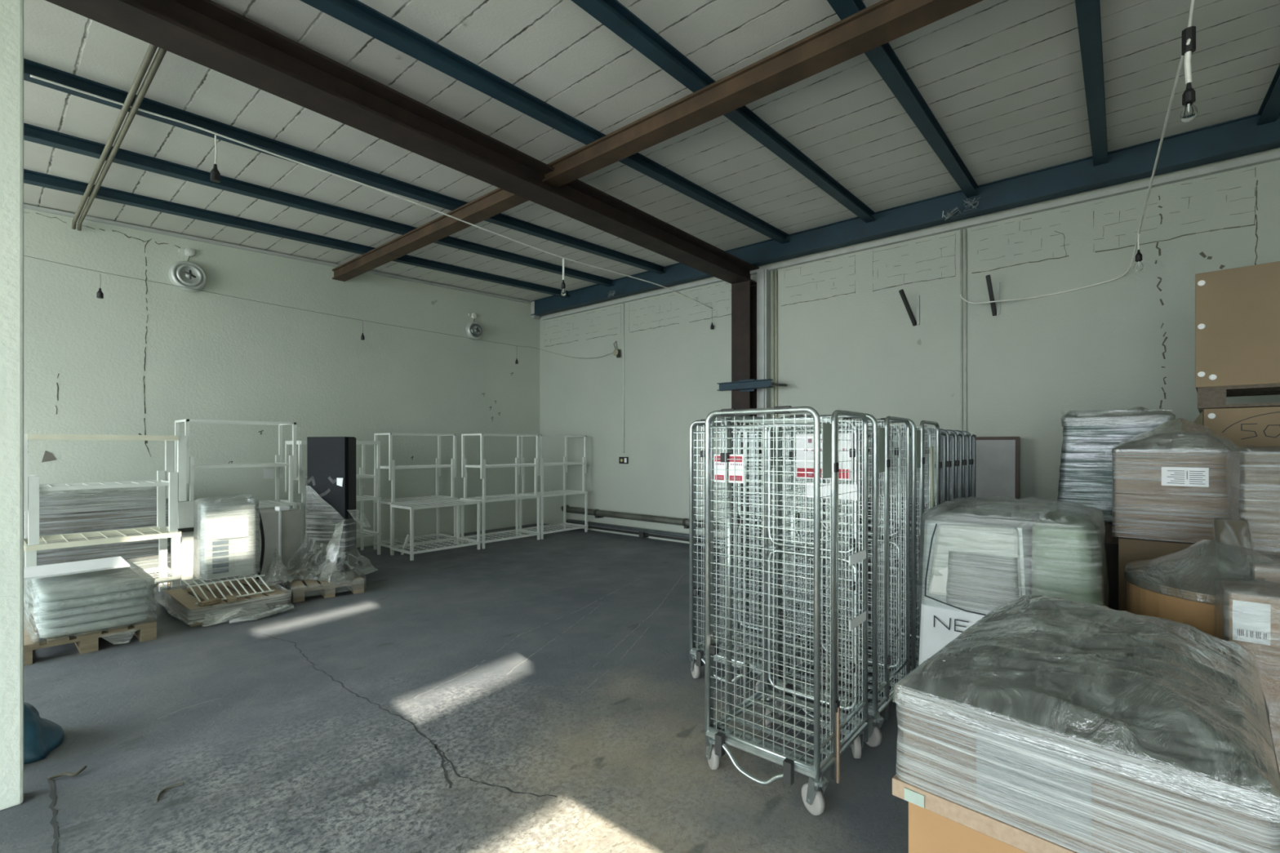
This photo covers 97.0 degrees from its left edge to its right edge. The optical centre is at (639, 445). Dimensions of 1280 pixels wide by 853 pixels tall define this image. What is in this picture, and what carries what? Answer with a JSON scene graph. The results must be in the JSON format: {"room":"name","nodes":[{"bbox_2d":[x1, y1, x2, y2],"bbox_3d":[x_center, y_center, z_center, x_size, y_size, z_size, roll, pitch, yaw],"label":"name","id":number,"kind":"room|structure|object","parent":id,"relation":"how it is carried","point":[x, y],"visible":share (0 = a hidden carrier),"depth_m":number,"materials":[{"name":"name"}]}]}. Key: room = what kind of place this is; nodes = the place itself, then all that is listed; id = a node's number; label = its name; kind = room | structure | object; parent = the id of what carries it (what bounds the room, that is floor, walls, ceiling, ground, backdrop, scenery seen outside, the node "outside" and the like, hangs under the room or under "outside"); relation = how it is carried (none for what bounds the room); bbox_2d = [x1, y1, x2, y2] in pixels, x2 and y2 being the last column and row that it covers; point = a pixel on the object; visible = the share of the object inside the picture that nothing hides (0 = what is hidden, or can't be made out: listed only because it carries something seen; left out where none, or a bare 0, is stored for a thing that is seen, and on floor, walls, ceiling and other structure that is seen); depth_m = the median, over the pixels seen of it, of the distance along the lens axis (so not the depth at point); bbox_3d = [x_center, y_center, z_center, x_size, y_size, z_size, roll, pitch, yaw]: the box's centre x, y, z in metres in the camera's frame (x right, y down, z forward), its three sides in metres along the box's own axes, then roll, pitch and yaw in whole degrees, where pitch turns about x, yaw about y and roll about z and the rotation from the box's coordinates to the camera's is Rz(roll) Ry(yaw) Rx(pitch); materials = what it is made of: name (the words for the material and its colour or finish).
{"room":"warehouse storage room","nodes":[
{"label":"warehouse storage room","id":0,"kind":"room"},
{"bbox_2d":[0,0,23,810],"bbox_3d":[-4.136,-0.496,0.987,0.120,4.193,4.146,0,0,40],"label":"wall partition","id":1,"kind":"structure","parent":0,"point":[11,11],"depth_m":2.50,"materials":[{"name":"white paint"}]},
{"bbox_2d":[23,205,539,553],"bbox_3d":[-5.884,-0.710,7.318,0.254,4.620,12.030,0,0,40],"label":"wall","id":2,"kind":"structure","parent":0,"point":[144,357],"depth_m":7.84,"materials":[{"name":"paint"}]},
{"bbox_2d":[168,248,206,292],"bbox_3d":[-5.717,-2.237,7.183,0.181,0.563,0.390,0,0,40],"label":"ventilator","id":3,"kind":"object","parent":2,"relation":"attached to","point":[185,273],"visible":1,"depth_m":7.16,"materials":[{"name":"metal"}]},
{"bbox_2d":[23,204,529,303],"bbox_3d":[-5.803,-2.649,7.184,0.049,0.476,11.030,0,0,40],"label":"trim","id":4,"kind":"structure","parent":2,"relation":"attached to","point":[25,206],"depth_m":7.58,"materials":[{"name":"paint"}]},
{"bbox_2d":[465,312,483,339],"bbox_3d":[-3.010,-2.187,10.368,0.181,0.503,0.330,0,0,40],"label":"ventilator","id":5,"kind":"object","parent":2,"relation":"attached to","point":[473,330],"visible":0.99,"depth_m":10.33,"materials":[{"name":"metal"}]},
{"bbox_2d":[0,523,919,852],"bbox_3d":[-1.350,1.599,3.661,12.000,0.002,11.830,0,0,40],"label":"floor","id":6,"kind":"structure","parent":0,"point":[524,695],"depth_m":3.19,"materials":[{"name":"concrete"}]},
{"bbox_2d":[23,702,64,764],"bbox_3d":[-3.275,1.457,2.918,0.532,0.278,0.444,0,0,40],"label":"bag","id":7,"kind":"object","parent":6,"relation":"on","point":[41,735],"visible":0.43,"depth_m":2.94,"materials":[{"name":"plastic"}]},
{"bbox_2d":[47,765,87,780],"bbox_3d":[-2.757,1.585,2.728,0.135,0.019,0.054,0,0,-43],"label":"twig","id":8,"kind":"object","parent":6,"relation":"on","point":[68,774],"visible":1,"depth_m":2.72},
{"bbox_2d":[23,611,156,665],"bbox_3d":[-4.683,1.528,4.743,1.260,0.144,0.800,0,0,40],"label":"pallet","id":9,"kind":"object","parent":6,"relation":"on","point":[146,630],"visible":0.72,"depth_m":4.40,"materials":[{"name":"brown wood"}]},
{"bbox_2d":[31,607,147,638],"bbox_3d":[-4.674,1.422,4.800,1.096,0.064,0.616,0,0,40],"label":"foam slab","id":10,"kind":"object","parent":9,"relation":"on","point":[114,622],"visible":0.43,"depth_m":4.44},
{"bbox_2d":[31,600,147,629],"bbox_3d":[-4.679,1.354,4.812,1.096,0.064,0.616,0,0,40],"label":"foam slab","id":11,"kind":"object","parent":10,"relation":"on","point":[120,612],"visible":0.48,"depth_m":4.44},
{"bbox_2d":[31,591,146,619],"bbox_3d":[-4.692,1.286,4.816,1.096,0.064,0.616,0,0,40],"label":"foam slab","id":12,"kind":"object","parent":11,"relation":"on","point":[68,612],"visible":0.41,"depth_m":4.45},
{"bbox_2d":[31,584,148,611],"bbox_3d":[-4.670,1.218,4.805,1.096,0.064,0.616,0,0,40],"label":"foam slab","id":13,"kind":"object","parent":12,"relation":"on","point":[118,596],"visible":0.46,"depth_m":4.44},
{"bbox_2d":[31,567,146,602],"bbox_3d":[-4.683,1.150,4.808,1.096,0.064,0.616,0,0,40],"label":"foam slab","id":14,"kind":"object","parent":13,"relation":"on","point":[96,589],"visible":0.74,"depth_m":4.58,"materials":[{"name":"plastic"}]},
{"bbox_2d":[23,561,156,642],"bbox_3d":[-4.670,1.271,4.806,1.263,0.357,0.766,0,0,40],"label":"wrap","id":15,"kind":"object","parent":9,"relation":"on","point":[151,601],"visible":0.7,"depth_m":4.74,"materials":[{"name":"white"}]},
{"bbox_2d":[23,556,129,580],"bbox_3d":[-4.798,1.038,4.800,0.340,0.053,0.660,0,0,37],"label":"board","id":16,"kind":"object","parent":15,"relation":"on","point":[94,565],"visible":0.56,"depth_m":4.78,"materials":[{"name":"paper"}]},
{"bbox_2d":[23,486,170,586],"bbox_3d":[-5.955,1.033,6.211,0.665,1.134,1.196,0,0,40],"label":"load","id":17,"kind":"object","parent":6,"relation":"on","point":[88,510],"visible":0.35,"depth_m":6.04,"materials":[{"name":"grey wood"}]},
{"bbox_2d":[23,434,186,624],"bbox_3d":[-5.334,0.750,5.637,0.688,1.700,1.183,0,0,40],"label":"shelving unit","id":18,"kind":"object","parent":6,"relation":"on","point":[171,485],"visible":0.75,"depth_m":5.68,"materials":[{"name":"white metal"}]},
{"bbox_2d":[177,501,204,595],"bbox_3d":[-4.886,1.110,6.149,0.310,0.980,0.220,0,0,40],"label":"panel","id":19,"kind":"object","parent":6,"relation":"on","point":[185,508],"visible":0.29,"depth_m":6.13,"materials":[{"name":"metal"}]},
{"bbox_2d":[159,574,293,626],"bbox_3d":[-4.073,1.518,5.584,1.243,0.165,0.871,0,0,40],"label":"pallet","id":20,"kind":"object","parent":6,"relation":"on","point":[180,601],"visible":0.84,"depth_m":5.40,"materials":[{"name":"brown wood"}]},
{"bbox_2d":[198,597,221,606],"bbox_3d":[-3.931,1.435,5.179,0.070,0.035,0.160,0,0,17],"label":"wood offcut","id":21,"kind":"object","parent":20,"relation":"on","point":[213,601],"visible":1,"depth_m":5.15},
{"bbox_2d":[181,569,275,604],"bbox_3d":[-4.024,1.376,5.541,0.567,0.136,0.630,0,0,40],"label":"wire rack","id":22,"kind":"object","parent":20,"relation":"on","point":[249,575],"visible":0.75,"depth_m":5.48,"materials":[{"name":"white metal"}]},
{"bbox_2d":[192,493,260,581],"bbox_3d":[-4.185,0.907,5.740,0.514,0.805,0.502,0,0,44],"label":"wrapped package","id":23,"kind":"object","parent":22,"relation":"on","point":[228,533],"visible":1,"depth_m":5.60,"materials":[{"name":"plastic"}]},
{"bbox_2d":[222,523,242,531],"bbox_3d":[-4.002,0.807,5.562,0.002,0.065,0.160,0,0,44],"label":"print","id":24,"kind":"object","parent":23,"relation":"attached to","point":[237,523],"depth_m":5.55},
{"bbox_2d":[255,509,264,579],"bbox_3d":[-4.129,0.997,6.116,0.211,0.873,0.101,0,0,40],"label":"hose","id":25,"kind":"object","parent":20,"relation":"on","point":[261,528],"visible":0.59,"depth_m":6.08,"materials":[{"name":"plastic"}]},
{"bbox_2d":[257,549,293,586],"bbox_3d":[-3.815,1.260,5.934,0.272,0.376,0.340,0,0,40],"label":"heap","id":26,"kind":"object","parent":20,"relation":"on","point":[272,566],"visible":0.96,"depth_m":5.90,"materials":[{"name":"white"}]},
{"bbox_2d":[174,419,297,508],"bbox_3d":[-4.909,0.655,6.916,0.618,1.890,1.118,0,0,40],"label":"shelving unit","id":27,"kind":"object","parent":6,"relation":"on","point":[190,466],"visible":0.46,"depth_m":6.98,"materials":[{"name":"white metal"}]},
{"bbox_2d":[229,604,293,623],"bbox_3d":[-3.483,1.561,5.246,0.121,0.074,0.533,0,0,35],"label":"scrap","id":28,"kind":"object","parent":6,"relation":"on","point":[284,606],"visible":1,"depth_m":5.22,"materials":[{"name":"white"}]},
{"bbox_2d":[238,505,300,582],"bbox_3d":[-4.371,1.160,6.699,0.420,0.880,0.520,0,0,38],"label":"base cabinet","id":29,"kind":"object","parent":6,"relation":"on","point":[281,524],"visible":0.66,"depth_m":6.61,"materials":[{"name":"metal"}]},
{"bbox_2d":[280,567,366,603],"bbox_3d":[-3.541,1.515,6.316,0.739,0.170,1.025,0,0,-38],"label":"pallet","id":30,"kind":"object","parent":6,"relation":"on","point":[356,585],"visible":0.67,"depth_m":6.09,"materials":[{"name":"brown wood"}]},
{"bbox_2d":[278,436,377,582],"bbox_3d":[-3.498,0.679,6.361,0.876,1.550,0.761,0,0,11],"label":"goods","id":31,"kind":"object","parent":30,"relation":"on","point":[331,519],"visible":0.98,"depth_m":6.50,"materials":[{"name":"plastic"}]},
{"bbox_2d":[284,440,381,564],"bbox_3d":[-4.361,0.770,8.078,0.608,1.660,1.078,0,0,40],"label":"shelving unit","id":32,"kind":"object","parent":6,"relation":"on","point":[301,477],"visible":0.55,"depth_m":8.20,"materials":[{"name":"white metal"}]},
{"bbox_2d":[373,432,457,553],"bbox_3d":[-3.522,0.710,8.927,0.588,1.780,1.098,0,0,40],"label":"shelving unit","id":33,"kind":"object","parent":6,"relation":"on","point":[392,467],"visible":0.89,"depth_m":8.89,"materials":[{"name":"white metal"}]},
{"bbox_2d":[390,498,480,560],"bbox_3d":[-3.038,1.230,8.469,0.618,0.740,1.128,0,0,40],"label":"metal table","id":34,"kind":"object","parent":6,"relation":"on","point":[438,503],"visible":1,"depth_m":8.36,"materials":[{"name":"white metal"}]},
{"bbox_2d":[390,498,480,510],"bbox_3d":[-3.038,0.877,8.469,0.618,0.035,1.128,0,0,40],"label":"shelf","id":35,"kind":"object","parent":34,"relation":"attached to","point":[438,503],"depth_m":8.41,"materials":[{"name":"white metal"}]},
{"bbox_2d":[390,537,480,554],"bbox_3d":[-3.038,1.498,8.469,0.618,0.035,1.128,0,0,40],"label":"shelf","id":36,"kind":"object","parent":34,"relation":"attached to","point":[477,542],"depth_m":8.42,"materials":[{"name":"white metal"}]},
{"bbox_2d":[460,433,540,548],"bbox_3d":[-2.291,0.710,9.363,0.638,1.780,1.138,0,0,40],"label":"shelving unit","id":37,"kind":"object","parent":6,"relation":"on","point":[482,465],"visible":0.94,"depth_m":9.22,"materials":[{"name":"white metal"}]},
{"bbox_2d":[518,434,587,539],"bbox_3d":[-1.553,0.710,10.232,0.638,1.780,1.098,0,0,40],"label":"shelving unit","id":38,"kind":"object","parent":6,"relation":"on","point":[564,492],"visible":0.88,"depth_m":10.16,"materials":[{"name":"white metal"}]},
{"bbox_2d":[731,280,756,555],"bbox_3d":[1.550,-0.380,8.323,0.300,3.960,0.290,0,0,40],"label":"column","id":39,"kind":"structure","parent":6,"relation":"on","point":[744,296],"depth_m":8.25,"materials":[{"name":"metal"}]},
{"bbox_2d":[45,0,759,285],"bbox_3d":[-2.077,-2.485,4.056,0.300,0.240,11.470,0,0,40],"label":"beam","id":40,"kind":"structure","parent":39,"relation":"on","point":[208,33],"depth_m":4.12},
{"bbox_2d":[332,0,982,281],"bbox_3d":[-0.160,-2.583,4.861,11.640,0.145,0.180,0,0,40],"label":"cross beam","id":41,"kind":"structure","parent":40,"relation":"attached to","point":[884,21],"depth_m":4.22,"materials":[{"name":"wood"}]},
{"bbox_2d":[716,378,786,391],"bbox_3d":[1.595,-0.855,8.115,0.958,0.170,0.312,0,0,40],"label":"bracket","id":42,"kind":"object","parent":39,"relation":"attached to","point":[744,385],"visible":1,"depth_m":8.06,"materials":[{"name":"metal"}]},
{"bbox_2d":[689,419,808,700],"bbox_3d":[0.757,0.713,3.919,0.654,1.773,0.719,0,0,40],"label":"roll cage","id":43,"kind":"object","parent":6,"relation":"on","point":[697,652],"visible":0.49,"depth_m":3.86,"materials":[{"name":"metal"}]},
{"bbox_2d":[705,405,867,815],"bbox_3d":[0.738,0.713,2.832,0.654,1.773,0.719,0,0,40],"label":"roll cage","id":44,"kind":"object","parent":6,"relation":"on","point":[828,455],"visible":1,"depth_m":2.76,"materials":[{"name":"metal"}]},
{"bbox_2d":[730,457,742,479],"bbox_3d":[0.458,0.112,2.696,0.062,0.104,0.002,0,0,40],"label":"print","id":45,"kind":"object","parent":44,"relation":"attached to","point":[738,461],"depth_m":2.69},
{"bbox_2d":[804,439,846,475],"bbox_3d":[0.971,0.065,2.979,0.231,0.198,0.002,0,0,40],"label":"print","id":46,"kind":"object","parent":44,"relation":"attached to","point":[810,442],"depth_m":3.02},
{"bbox_2d":[745,423,847,657],"bbox_3d":[1.242,0.713,4.491,0.654,1.773,0.719,0,0,40],"label":"roll cage","id":47,"kind":"object","parent":6,"relation":"on","point":[747,433],"visible":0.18,"depth_m":4.45,"materials":[{"name":"metal"}]},
{"bbox_2d":[787,426,869,638],"bbox_3d":[1.722,0.713,5.054,0.654,1.773,0.719,0,0,40],"label":"roll cage","id":48,"kind":"object","parent":6,"relation":"on","point":[795,426],"visible":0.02,"depth_m":4.95,"materials":[{"name":"metal"}]},
{"bbox_2d":[774,413,910,746],"bbox_3d":[1.215,0.713,3.385,0.654,1.773,0.719,0,0,40],"label":"roll cage","id":49,"kind":"object","parent":6,"relation":"on","point":[875,721],"visible":0.66,"depth_m":3.34,"materials":[{"name":"metal"}]},
{"bbox_2d":[823,417,939,683],"bbox_3d":[1.672,0.713,3.915,0.654,1.773,0.719,0,0,40],"label":"roll cage","id":50,"kind":"object","parent":6,"relation":"on","point":[917,461],"visible":0.28,"depth_m":3.66,"materials":[{"name":"metal"}]},
{"bbox_2d":[929,446,934,507],"bbox_3d":[1.925,0.320,3.732,0.012,0.622,0.076,0,0,40],"label":"batten","id":51,"kind":"object","parent":50,"relation":"attached to","point":[931,448],"visible":0.64,"depth_m":3.71,"materials":[{"name":"green wood"}]},
{"bbox_2d":[857,427,946,647],"bbox_3d":[1.968,0.739,4.283,0.647,1.722,0.255,0,0,40],"label":"roll cage","id":52,"kind":"object","parent":6,"relation":"on","point":[942,464],"visible":0.21,"depth_m":4.20,"materials":[{"name":"metal"}]},
{"bbox_2d":[869,428,955,639],"bbox_3d":[2.140,0.739,4.478,0.647,1.722,0.255,0,0,40],"label":"roll cage","id":53,"kind":"object","parent":6,"relation":"on","point":[951,464],"visible":0.22,"depth_m":4.33,"materials":[{"name":"metal"}]},
{"bbox_2d":[880,429,962,630],"bbox_3d":[2.305,0.739,4.665,0.647,1.722,0.255,0,0,40],"label":"roll cage","id":54,"kind":"object","parent":6,"relation":"on","point":[958,439],"visible":0.13,"depth_m":4.48,"materials":[{"name":"metal"}]},
{"bbox_2d":[889,430,969,507],"bbox_3d":[2.470,0.739,4.853,0.647,1.722,0.255,0,0,40],"label":"roll cage","id":55,"kind":"object","parent":6,"relation":"on","point":[965,437],"visible":0.15,"depth_m":4.65,"materials":[{"name":"metal"}]},
{"bbox_2d":[901,431,976,508],"bbox_3d":[2.635,0.739,5.041,0.647,1.722,0.255,0,0,40],"label":"roll cage","id":56,"kind":"object","parent":6,"relation":"on","point":[972,437],"visible":0.15,"depth_m":4.84,"materials":[{"name":"metal"}]},
{"bbox_2d":[926,436,1019,512],"bbox_3d":[3.734,0.756,6.415,0.935,1.698,0.086,0,0,40],"label":"framed board","id":57,"kind":"object","parent":6,"relation":"on","point":[997,458],"visible":0.19,"depth_m":6.25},
{"bbox_2d":[915,495,1109,666],"bbox_3d":[2.174,0.959,3.305,0.870,1.283,1.035,0,0,40],"label":"wrapped bundle","id":58,"kind":"object","parent":6,"relation":"on","point":[972,562],"visible":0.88,"depth_m":3.06,"materials":[{"name":"white plastic"}]},
{"bbox_2d":[892,594,1279,852],"bbox_3d":[1.557,1.107,1.976,1.231,0.985,0.857,0,0,-45],"label":"load","id":59,"kind":"object","parent":6,"relation":"on","point":[1031,733],"visible":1,"depth_m":1.67,"materials":[{"name":"grey plastic"}]},
{"bbox_2d":[1056,406,1175,631],"bbox_3d":[3.583,0.664,4.290,0.663,1.873,0.826,0,0,40],"label":"load","id":60,"kind":"object","parent":6,"relation":"on","point":[1090,437],"visible":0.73,"depth_m":4.05,"materials":[{"name":"grey plastic"}]},
{"bbox_2d":[1111,417,1242,634],"bbox_3d":[3.342,0.715,3.568,0.570,1.769,0.603,0,0,40],"label":"carton","id":61,"kind":"object","parent":6,"relation":"on","point":[1165,502],"visible":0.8,"depth_m":3.41,"materials":[{"name":"brown cardboard"}]},
{"bbox_2d":[1167,470,1204,484],"bbox_3d":[3.185,0.188,3.307,0.160,0.075,0.002,0,0,40],"label":"print","id":62,"kind":"object","parent":61,"relation":"attached to","point":[1174,477],"depth_m":3.31},
{"bbox_2d":[1124,539,1277,646],"bbox_3d":[3.197,1.025,2.530,1.575,1.150,1.024,0,0,40],"label":"carton","id":63,"kind":"object","parent":6,"relation":"on","point":[1179,586],"visible":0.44,"depth_m":2.73,"materials":[{"name":"brown cardboard"}]},
{"bbox_2d":[1226,444,1279,558],"bbox_3d":[3.298,0.307,2.767,0.574,0.616,0.493,0,0,40],"label":"goods","id":64,"kind":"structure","parent":63,"relation":"on","point":[1254,485],"depth_m":2.74,"materials":[{"name":"brown cardboard"}]},
{"bbox_2d":[1246,554,1279,586],"bbox_3d":[2.952,0.566,2.438,0.476,0.098,0.356,0,0,40],"label":"carton","id":65,"kind":"object","parent":63,"relation":"on","point":[1267,572],"visible":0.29,"depth_m":2.45,"materials":[{"name":"cardboard"}]},
{"bbox_2d":[1212,518,1253,579],"bbox_3d":[2.785,0.485,2.659,0.118,0.254,0.260,0,0,40],"label":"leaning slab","id":66,"kind":"object","parent":65,"relation":"on","point":[1234,532],"visible":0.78,"depth_m":2.65,"materials":[{"name":"grey plastic"}]},
{"bbox_2d":[1193,406,1279,453],"bbox_3d":[4.582,0.675,3.844,0.911,1.850,1.170,0,0,-45],"label":"carton","id":67,"kind":"object","parent":6,"relation":"on","point":[1244,426],"visible":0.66,"depth_m":3.77,"materials":[{"name":"brown cardboard"}]},
{"bbox_2d":[1197,383,1279,413],"bbox_3d":[4.581,-0.328,3.835,0.860,0.144,1.140,0,0,-45],"label":"pallet","id":68,"kind":"object","parent":67,"relation":"on","point":[1208,397],"visible":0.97,"depth_m":3.88,"materials":[{"name":"brown wood"}]},
{"bbox_2d":[1195,261,1279,392],"bbox_3d":[4.583,-0.795,3.837,0.911,0.790,1.160,0,0,-45],"label":"carton","id":69,"kind":"object","parent":68,"relation":"on","point":[1237,309],"visible":0.98,"depth_m":3.79,"materials":[{"name":"brown cardboard"}]},
{"bbox_2d":[1214,577,1279,773],"bbox_3d":[2.680,1.078,2.087,0.777,1.044,0.313,0,0,40],"label":"carton","id":70,"kind":"object","parent":6,"relation":"on","point":[1249,615],"visible":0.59,"depth_m":2.18,"materials":[{"name":"cardboard"}]},
{"bbox_2d":[23,0,1279,301],"bbox_3d":[-1.333,-2.784,3.450,12.300,0.685,12.130,0,0,40],"label":"ceiling","id":71,"kind":"structure","parent":0,"point":[1003,80],"depth_m":4.62,"materials":[{"name":"white wood"}]},
{"bbox_2d":[23,168,569,297],"bbox_3d":[-5.023,-2.629,6.442,0.110,0.552,11.290,0,0,40],"label":"ceiling beam","id":72,"kind":"structure","parent":71,"relation":"attached to","point":[31,177],"depth_m":6.78,"materials":[{"name":"metal"}]},
{"bbox_2d":[23,122,613,286],"bbox_3d":[-4.155,-2.629,5.704,0.110,0.552,11.290,0,0,40],"label":"ceiling beam","id":73,"kind":"structure","parent":71,"relation":"attached to","point":[32,133],"depth_m":5.92,"materials":[{"name":"metal"}]},
{"bbox_2d":[23,57,665,274],"bbox_3d":[-3.286,-2.629,4.966,0.110,0.552,11.290,0,0,40],"label":"ceiling beam","id":74,"kind":"structure","parent":71,"relation":"attached to","point":[365,176],"depth_m":5.09,"materials":[{"name":"metal"}]},
{"bbox_2d":[71,44,166,231],"bbox_3d":[-4.596,-2.485,4.901,4.752,0.093,0.078,0,0,40],"label":"conduit","id":75,"kind":"object","parent":74,"relation":"attached to","point":[149,54],"visible":0.84,"depth_m":4.43,"materials":[{"name":"metal"}]},
{"bbox_2d":[300,0,789,244],"bbox_3d":[-1.633,-2.629,3.560,0.110,0.552,11.290,0,0,40],"label":"ceiling beam","id":76,"kind":"structure","parent":71,"relation":"attached to","point":[356,14],"depth_m":4.23,"materials":[{"name":"metal"}]},
{"bbox_2d":[571,0,875,222],"bbox_3d":[-0.757,-2.629,2.815,0.110,0.552,11.290,0,0,40],"label":"ceiling beam","id":77,"kind":"structure","parent":71,"relation":"attached to","point":[612,14],"depth_m":4.15,"materials":[{"name":"metal"}]},
{"bbox_2d":[826,0,977,197],"bbox_3d":[0.097,-2.629,2.090,0.110,0.552,11.290,0,0,40],"label":"ceiling beam","id":78,"kind":"structure","parent":71,"relation":"attached to","point":[883,58],"depth_m":4.51,"materials":[{"name":"metal"}]},
{"bbox_2d":[530,113,1279,315],"bbox_3d":[2.279,-2.765,7.722,11.630,0.290,0.160,0,0,40],"label":"ceiling beam","id":79,"kind":"structure","parent":71,"relation":"attached to","point":[1241,136],"depth_m":6.25,"materials":[{"name":"metal"}]},
{"bbox_2d":[960,0,1195,303],"bbox_3d":[3.865,-2.182,4.537,1.339,1.197,4.006,0,0,15],"label":"power cable","id":80,"kind":"object","parent":71,"relation":"hanging from","point":[1192,4],"visible":0.94,"depth_m":4.14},
{"bbox_2d":[1133,233,1143,271],"bbox_3d":[4.559,-1.774,5.180,0.064,0.367,0.064,0,0,40],"label":"bulb","id":81,"kind":"object","parent":80,"relation":"hanging from","point":[1139,266],"visible":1,"depth_m":5.17,"materials":[{"name":"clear glass"}]},
{"bbox_2d":[1181,26,1195,55],"bbox_3d":[2.719,-2.003,2.808,0.050,0.110,0.050,0,0,40],"label":"clamp","id":82,"kind":"object","parent":80,"relation":"attached to","point":[1188,33],"visible":0.96,"depth_m":2.79,"materials":[{"name":"black plastic"}]},
{"bbox_2d":[1180,50,1197,122],"bbox_3d":[2.719,-1.806,2.808,0.062,0.406,0.062,0,0,40],"label":"bulb","id":83,"kind":"object","parent":80,"relation":"hanging from","point":[1189,112],"visible":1,"depth_m":2.80,"materials":[{"name":"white plastic"}]},
{"bbox_2d":[1182,82,1195,105],"bbox_3d":[2.719,-1.744,2.808,0.049,0.099,0.049,0,0,40],"label":"socket","id":84,"kind":"object","parent":83,"relation":"attached to","point":[1188,97],"depth_m":2.79,"materials":[{"name":"black plastic"}]},
{"bbox_2d":[1075,0,1107,166],"bbox_3d":[0.950,-2.629,1.365,0.110,0.552,11.290,0,0,40],"label":"ceiling beam","id":85,"kind":"structure","parent":71,"relation":"attached to","point":[1088,11],"depth_m":4.14,"materials":[{"name":"metal"}]},
{"bbox_2d":[1257,64,1279,125],"bbox_3d":[1.803,-2.629,0.639,0.110,0.552,11.290,0,0,40],"label":"ceiling beam","id":86,"kind":"structure","parent":71,"relation":"attached to","point":[1269,109],"depth_m":4.67,"materials":[{"name":"metal"}]},
{"bbox_2d":[539,146,1279,565],"bbox_3d":[2.576,-0.710,7.856,11.950,4.620,0.252,0,0,40],"label":"wall","id":87,"kind":"structure","parent":0,"point":[848,340],"depth_m":6.78,"materials":[{"name":"grey paint"}]},
{"bbox_2d":[30,74,712,308],"bbox_3d":[-1.493,-2.341,6.368,7.309,0.395,0.103,0,0,-43],"label":"power cable","id":88,"kind":"object","parent":87,"relation":"attached to","point":[31,76],"visible":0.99,"depth_m":5.03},
{"bbox_2d":[209,134,220,182],"bbox_3d":[-3.431,-2.320,4.579,0.067,0.370,0.067,0,0,40],"label":"holder","id":89,"kind":"object","parent":88,"relation":"hanging from","point":[215,173],"visible":1,"depth_m":4.57,"materials":[{"name":"black plastic"}]},
{"bbox_2d":[209,164,220,182],"bbox_3d":[-3.431,-2.203,4.579,0.067,0.135,0.067,0,0,40],"label":"socket","id":90,"kind":"object","parent":89,"relation":"attached to","point":[215,173],"depth_m":4.56,"materials":[{"name":"black plastic"}]},
{"bbox_2d":[560,257,565,296],"bbox_3d":[-0.933,-2.045,6.900,0.064,0.457,0.064,0,0,40],"label":"holder","id":91,"kind":"object","parent":88,"relation":"hanging from","point":[563,285],"visible":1,"depth_m":6.89,"materials":[{"name":"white plastic"}]},
{"bbox_2d":[613,341,620,357],"bbox_3d":[-0.410,-1.724,10.194,0.170,0.307,0.055,0,0,40],"label":"junction box","id":92,"kind":"object","parent":87,"relation":"attached to","point":[616,352],"visible":1,"depth_m":10.17,"materials":[{"name":"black plastic"}]},
{"bbox_2d":[23,255,612,358],"bbox_3d":[-3.992,-1.810,8.614,7.603,0.386,1.559,0,0,-36],"label":"power cable","id":93,"kind":"object","parent":92,"relation":"attached to","point":[24,255],"visible":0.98,"depth_m":7.65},
{"bbox_2d":[623,302,624,453],"bbox_3d":[-0.289,-1.200,10.113,0.020,2.680,0.017,0,0,40],"label":"conduit","id":94,"kind":"object","parent":87,"relation":"attached to","point":[624,303],"visible":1,"depth_m":10.10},
{"bbox_2d":[560,505,848,543],"bbox_3d":[1.000,1.249,8.906,6.613,0.163,0.190,0,0,40],"label":"pipe","id":95,"kind":"object","parent":87,"relation":"attached to","point":[598,513],"visible":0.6,"depth_m":9.60,"materials":[{"name":"metal"}]},
{"bbox_2d":[565,519,848,562],"bbox_3d":[1.092,1.503,8.850,6.500,0.153,0.140,0,0,40],"label":"pipe","id":96,"kind":"object","parent":87,"relation":"attached to","point":[643,533],"visible":0.29,"depth_m":9.65,"materials":[{"name":"metal"}]},
{"bbox_2d":[756,268,770,555],"bbox_3d":[1.798,-0.470,8.256,0.155,4.140,0.149,0,0,40],"label":"trim","id":97,"kind":"structure","parent":87,"relation":"attached to","point":[763,276],"depth_m":8.21,"materials":[{"name":"paint"}]},
{"bbox_2d":[772,269,777,417],"bbox_3d":[1.951,-0.490,8.201,0.081,4.080,0.031,0,0,40],"label":"conduit","id":98,"kind":"object","parent":87,"relation":"attached to","point":[776,270],"visible":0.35,"depth_m":8.18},
{"bbox_2d":[898,288,919,325],"bbox_3d":[3.289,-1.680,6.916,0.302,0.420,0.072,0,0,-28],"label":"wall bracket","id":99,"kind":"object","parent":87,"relation":"attached to","point":[902,294],"visible":1,"depth_m":6.95,"materials":[{"name":"metal"}]},
{"bbox_2d":[541,151,1279,320],"bbox_3d":[2.348,-2.565,7.841,11.380,0.050,0.069,0,0,40],"label":"ceiling beam","id":100,"kind":"structure","parent":87,"relation":"attached to","point":[1268,157],"depth_m":6.40,"materials":[{"name":"metal"}]},
{"bbox_2d":[960,228,966,431],"bbox_3d":[3.792,-0.490,6.641,0.067,4.080,0.022,0,0,40],"label":"conduit","id":101,"kind":"object","parent":87,"relation":"attached to","point":[961,230],"visible":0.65,"depth_m":6.64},
{"bbox_2d":[985,274,999,315],"bbox_3d":[3.957,-1.680,6.351,0.281,0.420,0.070,0,0,-43],"label":"wall bracket","id":102,"kind":"object","parent":87,"relation":"attached to","point":[995,312],"visible":1,"depth_m":6.40,"materials":[{"name":"metal"}]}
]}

